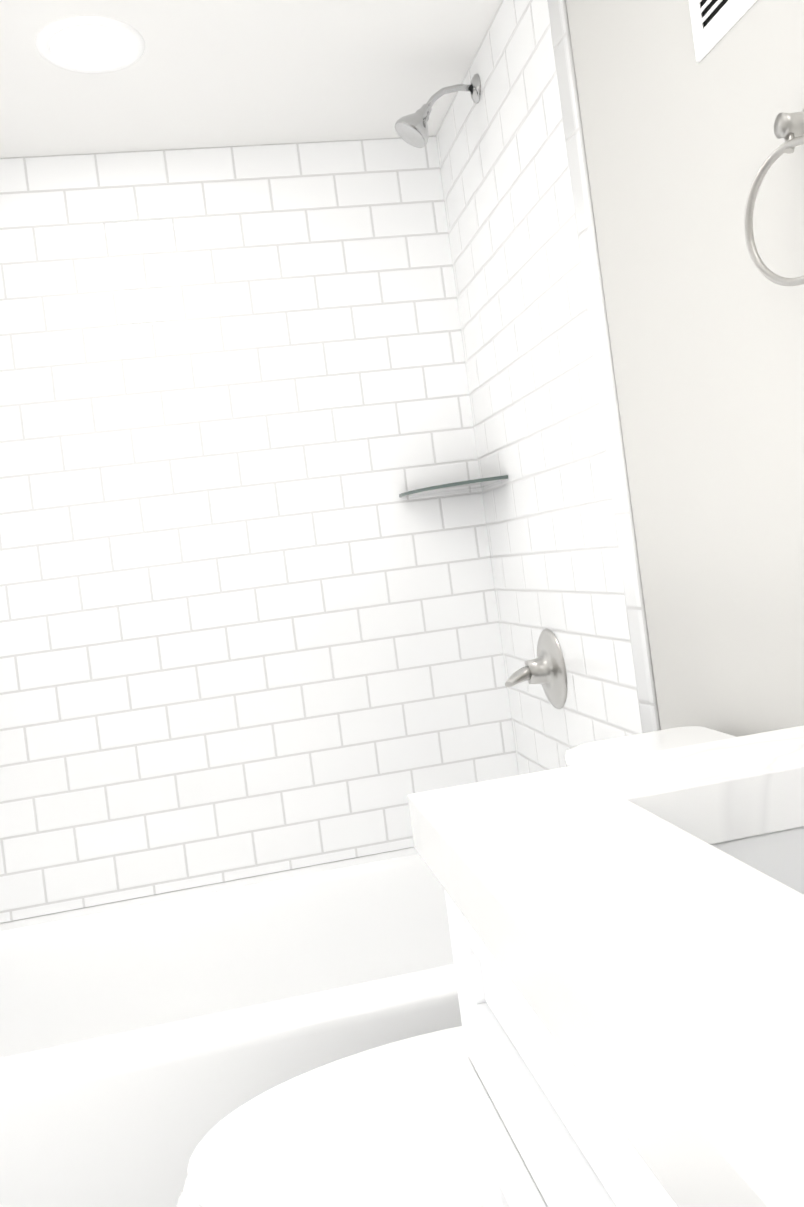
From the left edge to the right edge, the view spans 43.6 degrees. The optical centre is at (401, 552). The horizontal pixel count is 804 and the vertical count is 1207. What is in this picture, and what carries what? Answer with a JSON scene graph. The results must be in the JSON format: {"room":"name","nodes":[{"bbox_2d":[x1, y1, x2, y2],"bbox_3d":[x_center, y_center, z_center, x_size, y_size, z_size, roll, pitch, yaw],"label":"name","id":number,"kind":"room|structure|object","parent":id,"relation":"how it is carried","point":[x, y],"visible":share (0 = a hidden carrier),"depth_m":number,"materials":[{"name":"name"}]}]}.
{"room":"bathroom","nodes":[
{"label":"bathroom","id":0,"kind":"room"},
{"bbox_2d":[0,0,502,157],"bbox_3d":[-0.427,-1.040,0.973,1.815,0.060,3.200,-7,0,-11],"label":"ceiling","id":1,"kind":"structure","parent":0,"point":[211,73],"depth_m":2.14,"materials":[{"name":"white paint"}]},
{"bbox_2d":[36,16,144,72],"bbox_3d":[-0.602,-0.980,1.949,0.204,0.007,0.204,-7,0,-11],"label":"recessed light","id":2,"kind":"object","parent":1,"relation":"in","point":[89,44],"visible":1,"depth_m":1.94,"materials":[{"name":"white plastic"}]},
{"bbox_2d":[566,0,803,736],"bbox_3d":[0.552,-0.049,1.127,0.100,2.155,3.200,-7,0,-11],"label":"wall","id":3,"kind":"structure","parent":0,"point":[705,317],"depth_m":1.40,"materials":[{"name":"grey paint"}]},
{"bbox_2d":[436,0,642,774],"bbox_3d":[0.281,-0.196,2.173,0.008,1.788,0.837,-7,0,-11],"label":"wall tile","id":4,"kind":"structure","parent":3,"relation":"attached to","point":[527,343],"depth_m":2.07,"materials":[{"name":"white tile"}]},
{"bbox_2d":[395,74,480,147],"bbox_3d":[0.076,-0.961,2.187,0.194,0.149,0.080,-7,0,-11],"label":"shower head","id":5,"kind":"object","parent":4,"relation":"attached to","point":[411,129],"visible":1,"depth_m":2.18},
{"bbox_2d":[505,629,566,708],"bbox_3d":[0.268,0.262,2.190,0.125,0.176,0.176,-7,0,-11],"label":"tub valve","id":6,"kind":"object","parent":4,"relation":"attached to","point":[546,668],"visible":1,"depth_m":2.17,"materials":[{"name":"silver metal"}]},
{"bbox_2d":[547,0,660,732],"bbox_3d":[0.362,-0.207,1.731,0.008,1.788,0.060,-7,0,-11],"label":"trim","id":7,"kind":"structure","parent":3,"relation":"attached to","point":[604,370],"depth_m":1.72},
{"bbox_2d":[688,0,756,62],"bbox_3d":[0.377,-0.808,1.234,0.010,0.335,0.165,-7,0,-11],"label":"air vent","id":8,"kind":"object","parent":3,"relation":"in","point":[720,19],"visible":1,"depth_m":1.27,"materials":[{"name":"white plastic"}]},
{"bbox_2d":[745,109,803,285],"bbox_3d":[0.432,-0.389,1.083,0.062,0.198,0.151,-7,0,-11],"label":"towel ring","id":9,"kind":"object","parent":3,"relation":"attached to","point":[789,128],"visible":1,"depth_m":1.10,"materials":[{"name":"silver metal"}]},
{"bbox_3d":[-0.142,1.157,0.967,1.815,0.060,3.200,-7,0,-11],"label":"floor","id":10,"kind":"structure","parent":0,"visible":0},
{"bbox_2d":[0,847,461,1206],"bbox_3d":[-0.358,0.974,1.990,1.611,0.365,0.916,-7,0,-11],"label":"bathtub","id":11,"kind":"object","parent":10,"relation":"on","point":[148,1043],"visible":0.35,"depth_m":2.25,"materials":[{"name":"white ceramic"}]},
{"bbox_2d":[177,726,736,1206],"bbox_3d":[0.141,0.692,1.209,0.814,0.792,0.460,-7,0,-11],"label":"toilet","id":12,"kind":"object","parent":10,"relation":"on","point":[387,1124],"visible":0.33,"depth_m":1.15,"materials":[{"name":"white ceramic"}]},
{"bbox_2d":[407,725,803,1206],"bbox_3d":[0.380,0.557,0.616,0.570,0.995,0.710,-7,0,-11],"label":"bathroom vanity","id":13,"kind":"object","parent":10,"relation":"on","point":[627,937],"visible":1,"depth_m":0.59,"materials":[{"name":"white paint"}]},
{"bbox_3d":[-0.565,0.099,2.494,1.615,2.155,0.100,-7,0,-11],"label":"wall","id":14,"kind":"structure","parent":0,"visible":0},
{"bbox_2d":[0,136,518,922],"bbox_3d":[-0.579,-0.084,2.441,1.614,1.788,0.008,-7,0,-11],"label":"wall tile","id":15,"kind":"structure","parent":14,"relation":"attached to","point":[248,618],"depth_m":2.47,"materials":[{"name":"white tile"}]},
{"bbox_2d":[399,475,507,497],"bbox_3d":[0.120,-0.159,2.442,0.215,0.008,0.245,-7,0,-11],"label":"corner shelf","id":16,"kind":"object","parent":14,"relation":"attached to","point":[469,484],"visible":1,"depth_m":2.41,"materials":[{"name":"clear glass"}]}
]}

